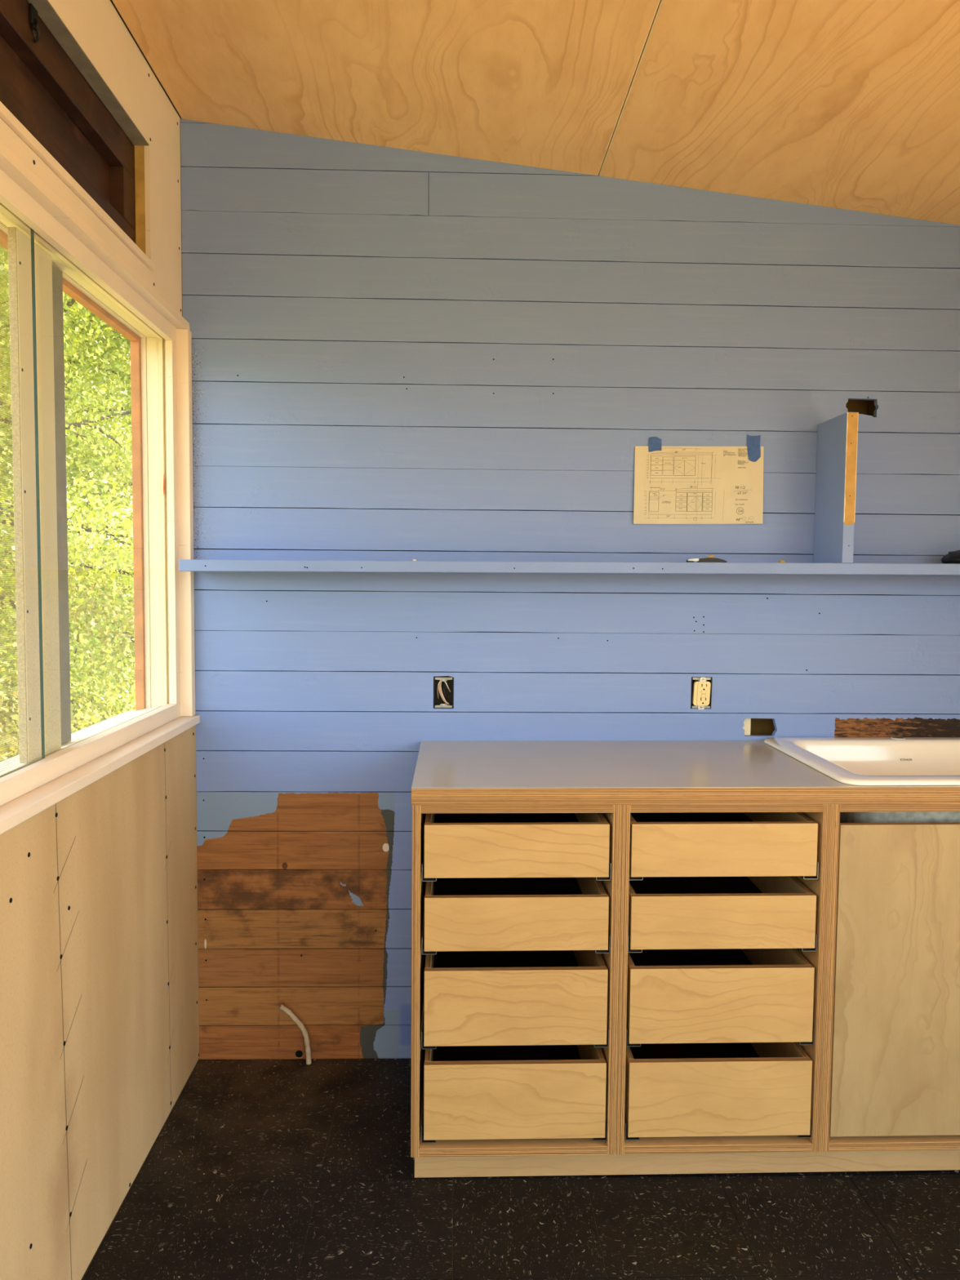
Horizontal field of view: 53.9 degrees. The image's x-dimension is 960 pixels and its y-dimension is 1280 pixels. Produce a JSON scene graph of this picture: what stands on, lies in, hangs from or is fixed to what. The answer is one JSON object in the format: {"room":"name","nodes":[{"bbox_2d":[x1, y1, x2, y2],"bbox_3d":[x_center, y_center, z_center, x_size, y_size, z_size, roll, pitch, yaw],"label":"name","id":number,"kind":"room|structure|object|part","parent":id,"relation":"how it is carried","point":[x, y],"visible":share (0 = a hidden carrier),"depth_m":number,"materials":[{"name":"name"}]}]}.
{"room":"kitchen","nodes":[
{"label":"kitchen","id":0,"kind":"room"},
{"bbox_2d":[0,0,199,1279],"bbox_3d":[-0.795,0.072,0.190,0.151,2.650,5.070,0,4,-2],"label":"wall","id":1,"kind":"structure","parent":0,"point":[100,1017],"depth_m":1.91,"materials":[{"name":"beige wood"}]},
{"bbox_2d":[0,0,134,242],"bbox_3d":[-0.818,-0.970,1.014,0.066,0.276,2.528,0,4,-2],"label":"hatch","id":2,"kind":"object","parent":1,"relation":"attached to","point":[40,85],"visible":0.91,"depth_m":1.89,"materials":[{"name":"brown wood"}]},
{"bbox_3d":[-0.837,-0.968,0.976,0.014,0.118,2.454,0,4,-2],"label":"panel","id":3,"kind":"part","parent":2,"relation":"part of","materials":[{"name":"brown wood"}]},
{"bbox_3d":[-0.826,-0.871,1.020,0.054,0.078,2.528,0,4,-2],"label":"rail","id":4,"kind":"part","parent":2,"relation":"part of","materials":[{"name":"brown wood"}]},
{"bbox_2d":[0,0,155,271],"bbox_3d":[-0.775,-0.963,1.012,0.046,0.296,2.542,0,4,-2],"label":"trim","id":5,"kind":"structure","parent":1,"relation":"attached to","point":[45,10],"depth_m":1.94,"materials":[{"name":"beige wood"}]},
{"bbox_3d":[-0.741,-0.959,0.065,0.012,0.554,4.950,0,4,-2],"label":"panel","id":6,"kind":"part","parent":1,"relation":"part of","materials":[{"name":"beige wood"}]},
{"bbox_3d":[-0.732,0.867,0.182,0.012,0.959,4.950,0,4,-2],"label":"panel","id":7,"kind":"part","parent":1,"relation":"part of","materials":[{"name":"beige wood"}]},
{"bbox_2d":[0,139,199,834],"bbox_3d":[-0.800,-0.169,0.163,0.187,1.107,4.850,0,4,-2],"label":"window","id":8,"kind":"structure","parent":1,"relation":"in","point":[52,251],"depth_m":1.91,"materials":[{"name":"beige wood"}]},
{"bbox_3d":[-0.787,-0.198,0.676,0.006,0.978,2.135,0,4,-2],"label":"pane","id":9,"kind":"part","parent":8,"relation":"part of","materials":[{"name":"clear glass"}]},
{"bbox_3d":[-0.872,0.286,1.101,0.102,0.033,2.966,0,4,-2],"label":"sill","id":10,"kind":"part","parent":8,"relation":"part of","materials":[{"name":"beige wood"}]},
{"bbox_3d":[-0.793,0.284,1.103,0.026,0.039,2.966,0,4,-2],"label":"rail","id":11,"kind":"part","parent":8,"relation":"part of","materials":[{"name":"beige wood"}]},
{"bbox_3d":[-0.734,-0.701,0.131,0.032,0.040,4.850,0,4,-2],"label":"head casing","id":12,"kind":"part","parent":8,"relation":"part of","materials":[{"name":"beige wood"}]},
{"bbox_3d":[-0.816,-0.312,2.568,0.062,1.044,0.034,0,4,-2],"label":"casing","id":13,"kind":"part","parent":8,"relation":"part of","materials":[{"name":"beige wood"}]},
{"bbox_2d":[80,1058,959,1279],"bbox_3d":[0.508,1.385,0.274,2.520,0.060,5.000,0,4,-2],"label":"floor","id":14,"kind":"structure","parent":0,"point":[257,1169],"depth_m":2.05,"materials":[{"name":"black rubber"}]},
{"bbox_2d":[279,1004,311,1064],"bbox_3d":[-0.519,1.107,2.649,0.089,0.175,0.019,0,4,-6],"label":"cable","id":15,"kind":"object","parent":14,"relation":"on","point":[308,1051],"visible":1,"depth_m":2.64,"materials":[{"name":"white plastic"}]},
{"bbox_2d":[410,804,622,1157],"bbox_3d":[0.070,0.736,2.365,0.457,0.796,0.579,0,4,-2],"label":"base cabinet","id":16,"kind":"object","parent":14,"relation":"on","point":[515,908],"visible":0.87,"depth_m":2.08,"materials":[{"name":"brown wood"}]},
{"bbox_3d":[-0.149,0.736,2.359,0.018,0.793,0.579,0,4,-2],"label":"panel","id":17,"kind":"part","parent":16,"relation":"part of","materials":[{"name":"brown wood"}]},
{"bbox_3d":[-0.124,1.002,2.360,0.012,0.158,0.505,0,4,-2],"label":"drawer","id":18,"kind":"part","parent":16,"relation":"part of","materials":[{"name":"brown wood"}]},
{"bbox_3d":[-0.123,0.788,2.346,0.012,0.156,0.505,0,4,-2],"label":"drawer","id":19,"kind":"part","parent":16,"relation":"part of","materials":[{"name":"brown wood"}]},
{"bbox_3d":[-0.122,0.599,2.334,0.012,0.106,0.505,0,4,-2],"label":"drawer","id":20,"kind":"part","parent":16,"relation":"part of","materials":[{"name":"brown wood"}]},
{"bbox_3d":[-0.122,0.437,2.324,0.012,0.104,0.505,0,4,-2],"label":"drawer","id":21,"kind":"part","parent":16,"relation":"part of","materials":[{"name":"brown wood"}]},
{"bbox_3d":[0.071,0.864,2.350,0.378,0.008,0.493,0,4,-2],"label":"drawer","id":22,"kind":"part","parent":16,"relation":"part of","materials":[{"name":"black"}]},
{"bbox_3d":[0.070,1.078,2.364,0.378,0.008,0.492,0,4,-2],"label":"drawer","id":23,"kind":"part","parent":16,"relation":"part of","materials":[{"name":"black"}]},
{"bbox_3d":[0.073,0.486,2.326,0.378,0.008,0.492,0,4,-2],"label":"drawer","id":24,"kind":"part","parent":16,"relation":"part of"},
{"bbox_3d":[0.073,0.649,2.336,0.378,0.008,0.493,0,4,-2],"label":"drawer","id":25,"kind":"part","parent":16,"relation":"part of","materials":[{"name":"black"}]},
{"bbox_3d":[0.066,1.122,2.390,0.420,0.021,0.579,0,4,-2],"label":"panel","id":26,"kind":"part","parent":16,"relation":"part of","materials":[{"name":"brown wood"}]},
{"bbox_3d":[0.078,1.025,2.104,0.405,0.174,0.018,0,4,-2],"label":"drawer","id":27,"kind":"part","parent":16,"relation":"part of","materials":[{"name":"brown wood"}]},
{"bbox_3d":[0.079,0.812,2.090,0.405,0.172,0.018,0,4,-2],"label":"drawer","id":28,"kind":"part","parent":16,"relation":"part of","materials":[{"name":"brown wood"}]},
{"bbox_3d":[0.080,0.365,2.097,0.420,0.020,0.090,0,4,-2],"label":"rail","id":29,"kind":"part","parent":16,"relation":"part of","materials":[{"name":"brown wood"}]},
{"bbox_3d":[0.080,0.623,2.078,0.405,0.122,0.018,0,4,-2],"label":"drawer","id":30,"kind":"part","parent":16,"relation":"part of","materials":[{"name":"brown wood"}]},
{"bbox_3d":[0.081,0.461,2.069,0.405,0.120,0.018,0,4,-2],"label":"drawer","id":31,"kind":"part","parent":16,"relation":"part of","materials":[{"name":"brown wood"}]},
{"bbox_3d":[0.267,0.788,2.357,0.012,0.156,0.505,0,4,-2],"label":"drawer","id":32,"kind":"part","parent":16,"relation":"part of","materials":[{"name":"brown wood"}]},
{"bbox_3d":[0.266,1.002,2.371,0.012,0.158,0.505,0,4,-2],"label":"drawer","id":33,"kind":"part","parent":16,"relation":"part of","materials":[{"name":"brown wood"}]},
{"bbox_3d":[0.269,0.437,2.335,0.012,0.104,0.505,0,4,-2],"label":"drawer","id":34,"kind":"part","parent":16,"relation":"part of","materials":[{"name":"brown wood"}]},
{"bbox_3d":[0.268,0.600,2.345,0.012,0.106,0.505,0,4,-2],"label":"drawer","id":35,"kind":"part","parent":16,"relation":"part of","materials":[{"name":"brown wood"}]},
{"bbox_3d":[0.289,0.736,2.371,0.018,0.793,0.579,0,4,-2],"label":"panel","id":36,"kind":"part","parent":16,"relation":"part of","materials":[{"name":"brown wood"}]},
{"bbox_2d":[414,1150,959,1177],"bbox_3d":[0.755,1.173,2.434,1.824,0.092,0.516,0,4,-2],"label":"plinth","id":37,"kind":"object","parent":14,"relation":"on","point":[902,1160],"visible":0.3,"depth_m":2.17,"materials":[{"name":"brown wood"}]},
{"bbox_2d":[615,804,831,1154],"bbox_3d":[0.530,0.737,2.378,0.462,0.796,0.579,0,4,-2],"label":"base cabinet","id":38,"kind":"object","parent":14,"relation":"on","point":[724,908],"visible":0.66,"depth_m":2.10,"materials":[{"name":"brown wood"}]},
{"bbox_3d":[0.308,0.736,2.372,0.018,0.793,0.579,0,4,-2],"label":"panel","id":39,"kind":"part","parent":38,"relation":"part of","materials":[{"name":"brown wood"}]},
{"bbox_3d":[0.332,1.002,2.373,0.012,0.158,0.505,0,4,-2],"label":"drawer","id":40,"kind":"part","parent":38,"relation":"part of","materials":[{"name":"brown wood"}]},
{"bbox_3d":[0.332,0.788,2.360,0.012,0.156,0.504,0,4,-2],"label":"drawer","id":41,"kind":"part","parent":38,"relation":"part of","materials":[{"name":"brown wood"}]},
{"bbox_3d":[0.333,0.600,2.347,0.012,0.106,0.504,0,4,-2],"label":"drawer","id":42,"kind":"part","parent":38,"relation":"part of","materials":[{"name":"brown wood"}]},
{"bbox_3d":[0.332,0.438,2.336,0.012,0.104,0.505,0,4,-2],"label":"drawer","id":43,"kind":"part","parent":38,"relation":"part of","materials":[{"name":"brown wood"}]},
{"bbox_3d":[0.530,0.864,2.363,0.384,0.008,0.491,0,4,-2],"label":"drawer","id":44,"kind":"part","parent":38,"relation":"part of","materials":[{"name":"black"}]},
{"bbox_3d":[0.530,0.487,2.339,0.384,0.008,0.492,0,4,-2],"label":"drawer","id":45,"kind":"part","parent":38,"relation":"part of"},
{"bbox_3d":[0.529,1.079,2.377,0.384,0.008,0.492,0,4,-2],"label":"drawer","id":46,"kind":"part","parent":38,"relation":"part of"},
{"bbox_3d":[0.530,0.650,2.349,0.384,0.008,0.491,0,4,-2],"label":"drawer","id":47,"kind":"part","parent":38,"relation":"part of","materials":[{"name":"black"}]},
{"bbox_3d":[0.526,1.123,2.403,0.425,0.021,0.579,0,4,-2],"label":"panel","id":48,"kind":"part","parent":38,"relation":"part of","materials":[{"name":"brown wood"}]},
{"bbox_3d":[0.537,1.026,2.117,0.411,0.174,0.018,0,4,-2],"label":"drawer","id":49,"kind":"part","parent":38,"relation":"part of","materials":[{"name":"brown wood"}]},
{"bbox_3d":[0.537,0.812,2.105,0.411,0.173,0.018,0,4,-2],"label":"drawer","id":50,"kind":"part","parent":38,"relation":"part of","materials":[{"name":"brown wood"}]},
{"bbox_3d":[0.538,0.624,2.092,0.411,0.122,0.018,0,4,-2],"label":"drawer","id":51,"kind":"part","parent":38,"relation":"part of","materials":[{"name":"brown wood"}]},
{"bbox_3d":[0.537,0.462,2.081,0.411,0.120,0.018,0,4,-2],"label":"drawer","id":52,"kind":"part","parent":38,"relation":"part of","materials":[{"name":"brown wood"}]},
{"bbox_3d":[0.540,0.366,2.110,0.425,0.020,0.090,0,4,-2],"label":"rail","id":53,"kind":"part","parent":38,"relation":"part of","materials":[{"name":"brown wood"}]},
{"bbox_3d":[0.728,0.789,2.370,0.012,0.156,0.504,0,4,-2],"label":"drawer","id":54,"kind":"part","parent":38,"relation":"part of","materials":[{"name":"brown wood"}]},
{"bbox_3d":[0.728,0.438,2.347,0.012,0.104,0.505,0,4,-2],"label":"drawer","id":55,"kind":"part","parent":38,"relation":"part of","materials":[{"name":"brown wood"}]},
{"bbox_3d":[0.728,1.003,2.384,0.012,0.158,0.505,0,4,-2],"label":"drawer","id":56,"kind":"part","parent":38,"relation":"part of","materials":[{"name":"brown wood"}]},
{"bbox_3d":[0.729,0.600,2.358,0.012,0.106,0.504,0,4,-2],"label":"drawer","id":57,"kind":"part","parent":38,"relation":"part of","materials":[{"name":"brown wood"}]},
{"bbox_3d":[0.752,0.737,2.384,0.018,0.793,0.579,0,4,-2],"label":"panel","id":58,"kind":"part","parent":38,"relation":"part of","materials":[{"name":"brown wood"}]},
{"bbox_2d":[820,803,959,1151],"bbox_3d":[1.219,0.738,2.397,0.914,0.798,0.579,0,4,-2],"label":"base cabinet","id":59,"kind":"object","parent":14,"relation":"on","point":[891,1060],"visible":0.5,"depth_m":2.10,"materials":[{"name":"brown wood"}]},
{"bbox_2d":[411,740,959,804],"bbox_3d":[0.768,0.322,2.367,1.850,0.048,0.599,0,4,-2],"label":"countertop","id":60,"kind":"structure","parent":59,"relation":"on","point":[485,772],"depth_m":2.17,"materials":[{"name":"grey wood"}]},
{"bbox_2d":[764,736,959,822],"bbox_3d":[1.222,0.404,2.386,0.853,0.229,0.588,0,4,-2],"label":"sink","id":61,"kind":"object","parent":60,"relation":"in","point":[895,760],"visible":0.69,"depth_m":2.59,"materials":[{"name":"ceramic"}]},
{"bbox_3d":[0.771,0.737,2.385,0.018,0.793,0.579,0,4,-2],"label":"panel","id":62,"kind":"part","parent":59,"relation":"part of","materials":[{"name":"brown wood"}]},
{"bbox_3d":[1.215,1.124,2.422,0.877,0.024,0.579,0,4,-2],"label":"panel","id":63,"kind":"part","parent":59,"relation":"part of","materials":[{"name":"brown wood"}]},
{"bbox_3d":[1.230,0.369,2.095,0.877,0.023,0.022,0,4,-2],"label":"rail","id":64,"kind":"part","parent":59,"relation":"part of","materials":[{"name":"brown wood"}]},
{"bbox_2d":[110,0,959,225],"bbox_3d":[0.531,-1.171,0.087,3.080,0.489,6.150,0,4,-2],"label":"ceiling","id":65,"kind":"structure","parent":0,"point":[847,104],"depth_m":2.11,"materials":[{"name":"brown wood"}]},
{"bbox_3d":[-0.170,-1.173,0.067,1.118,0.136,4.950,0,4,-2],"label":"panel","id":66,"kind":"part","parent":65,"relation":"part of","materials":[{"name":"brown wood"}]},
{"bbox_3d":[0.998,-1.035,0.108,1.217,0.147,4.950,0,4,-2],"label":"panel","id":67,"kind":"part","parent":65,"relation":"part of","materials":[{"name":"brown wood"}]},
{"bbox_2d":[180,117,959,1059],"bbox_3d":[0.451,-0.087,2.697,2.580,2.670,0.126,0,4,-2],"label":"wall","id":68,"kind":"structure","parent":0,"point":[398,354],"depth_m":2.61,"materials":[{"name":"blue wood"}]},
{"bbox_2d":[433,675,453,707],"bbox_3d":[-0.103,0.145,2.665,0.054,0.087,0.062,0,4,-2],"label":"junction box","id":69,"kind":"object","parent":68,"relation":"attached to","point":[443,685],"visible":1,"depth_m":2.69,"materials":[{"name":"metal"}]},
{"bbox_2d":[178,550,959,575],"bbox_3d":[0.463,-0.215,2.526,2.462,0.084,0.200,0,4,-2],"label":"wall shelf","id":70,"kind":"object","parent":68,"relation":"attached to","point":[208,566],"depth_m":2.42,"materials":[{"name":"blue paint"}]},
{"bbox_2d":[686,555,726,562],"bbox_3d":[0.604,-0.217,2.518,0.105,0.022,0.024,0,4,-2],"label":"scraper","id":71,"kind":"object","parent":70,"relation":"on","point":[709,558],"visible":0.89,"depth_m":2.51,"materials":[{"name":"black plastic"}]},
{"bbox_3d":[0.568,-0.214,2.517,0.030,0.008,0.016,0,4,-2],"label":"blade","id":72,"kind":"part","parent":71,"relation":"part of","materials":[{"name":"metal"}]},
{"bbox_3d":[0.620,-0.213,2.519,0.074,0.014,0.024,0,4,-2],"label":"handle","id":73,"kind":"part","parent":71,"relation":"part of","materials":[{"name":"black plastic"}]},
{"bbox_2d":[813,412,858,563],"bbox_3d":[0.951,-0.398,2.527,0.029,0.385,0.199,0,4,-2],"label":"board","id":74,"kind":"object","parent":70,"relation":"on","point":[837,437],"visible":0.99,"depth_m":2.48,"materials":[{"name":"blue paint"}]},
{"bbox_3d":[1.342,-0.228,2.550,0.176,0.046,0.148,0,4,-2],"label":"knit cap","id":75,"kind":"part","parent":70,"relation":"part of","materials":[{"name":"black fabric"}]},
{"bbox_2d":[633,445,764,524],"bbox_3d":[0.606,-0.428,2.611,0.360,0.217,0.008,0,4,-2],"label":"drawing sheet","id":76,"kind":"object","parent":68,"relation":"attached to","point":[673,485],"visible":1,"depth_m":2.61,"materials":[{"name":"paper"}]},
{"bbox_2d":[648,436,661,452],"bbox_3d":[0.483,-0.540,2.602,0.036,0.043,0.003,0,4,-2],"label":"tape","id":77,"kind":"object","parent":76,"relation":"attached to","point":[654,442],"visible":1,"depth_m":2.60,"materials":[{"name":"blue paper"}]},
{"bbox_2d":[746,435,760,462],"bbox_3d":[0.758,-0.530,2.610,0.038,0.075,0.003,0,4,-2],"label":"tape","id":78,"kind":"object","parent":76,"relation":"attached to","point":[753,448],"visible":1,"depth_m":2.61,"materials":[{"name":"blue paper"}]},
{"bbox_2d":[690,676,711,710],"bbox_3d":[0.623,0.149,2.681,0.057,0.092,0.070,0,4,-2],"label":"outlet","id":79,"kind":"object","parent":68,"relation":"attached to","point":[701,686],"visible":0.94,"depth_m":2.65,"materials":[{"name":"plastic"}]},
{"label":"outside","id":80,"kind":"structure","parent":0,"visible":0},
{"bbox_2d":[11,600,134,733],"bbox_3d":[-1.907,0.908,6.643,50.000,1.861,60.000,0,4,-2],"label":"ground","id":81,"kind":"structure","parent":80,"point":[126,600],"depth_m":22.44,"materials":[{"name":"green plant"}]},
{"bbox_2d":[0,655,110,756],"bbox_3d":[-3.616,0.962,5.835,2.898,1.957,2.560,-1,4,-18],"label":"shrub","id":82,"kind":"object","parent":81,"relation":"on","point":[93,658],"visible":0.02,"depth_m":6.32,"materials":[{"name":"green plant"}]},
{"bbox_2d":[0,248,133,591],"bbox_3d":[-5.802,-3.917,12.373,8.210,9.560,7.053,-1,4,-23],"label":"tree","id":83,"kind":"object","parent":81,"relation":"on","point":[99,371],"visible":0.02,"depth_m":12.53,"materials":[{"name":"green plant"}]},
{"bbox_2d":[0,253,133,617],"bbox_3d":[-8.486,-5.074,14.454,8.679,11.020,8.745,-2,4,-32],"label":"tree","id":84,"kind":"object","parent":81,"relation":"on","point":[104,540],"visible":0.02,"depth_m":14.76,"materials":[{"name":"green plant"}]},
{"bbox_2d":[0,282,133,719],"bbox_3d":[-4.635,-1.545,6.694,4.543,5.994,4.093,4,5,41],"label":"tree","id":85,"kind":"object","parent":81,"relation":"on","point":[74,352],"visible":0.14,"depth_m":7.20,"materials":[{"name":"green plant"}]},
{"bbox_2d":[0,291,133,579],"bbox_3d":[-10.905,-6.201,19.700,11.492,13.754,12.072,-2,5,-39],"label":"tree","id":86,"kind":"object","parent":81,"relation":"on","point":[3,291],"visible":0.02,"depth_m":21.64,"materials":[{"name":"green plant"}]},
{"bbox_2d":[0,464,134,693],"bbox_3d":[-5.607,-0.281,11.377,5.049,3.711,4.901,0,4,-2],"label":"shrub","id":87,"kind":"object","parent":81,"relation":"on","point":[77,574],"visible":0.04,"depth_m":11.33,"materials":[{"name":"green plant"}]},
{"bbox_2d":[0,248,134,724],"bbox_3d":[-3.489,-2.725,9.946,5.966,7.947,5.519,0,4,-5],"label":"tree","id":88,"kind":"object","parent":81,"relation":"on","point":[118,342],"visible":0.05,"depth_m":9.34,"materials":[{"name":"green plant"}]},
{"bbox_2d":[0,512,135,746],"bbox_3d":[-3.978,0.339,9.065,4.019,3.065,3.858,-1,4,-20],"label":"shrub","id":89,"kind":"object","parent":81,"relation":"on","point":[95,619],"visible":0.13,"depth_m":8.76,"materials":[{"name":"green plant"}]},
{"bbox_2d":[0,246,135,759],"bbox_3d":[-3.571,-1.788,7.668,6.039,6.533,5.554,2,4,19],"label":"tree","id":90,"kind":"object","parent":81,"relation":"on","point":[74,437],"visible":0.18,"depth_m":7.53,"materials":[{"name":"green plant"}]},
{"bbox_2d":[0,575,135,757],"bbox_3d":[-3.203,0.420,6.994,2.920,2.432,2.827,1,4,3],"label":"shrub","id":91,"kind":"object","parent":81,"relation":"on","point":[75,643],"visible":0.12,"depth_m":7.13,"materials":[{"name":"green plant"}]},
{"bbox_2d":[0,613,135,762],"bbox_3d":[-2.797,0.842,6.145,2.838,2.004,2.628,4,5,42],"label":"shrub","id":92,"kind":"object","parent":81,"relation":"on","point":[87,715],"visible":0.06,"depth_m":6.03,"materials":[{"name":"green plant"}]},
{"bbox_2d":[66,355,133,595],"bbox_3d":[-3.391,-4.951,17.264,9.943,11.103,8.964,1,4,12],"label":"tree","id":93,"kind":"object","parent":81,"relation":"on","point":[111,386],"visible":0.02,"depth_m":15.68,"materials":[{"name":"green plant"}]}
]}

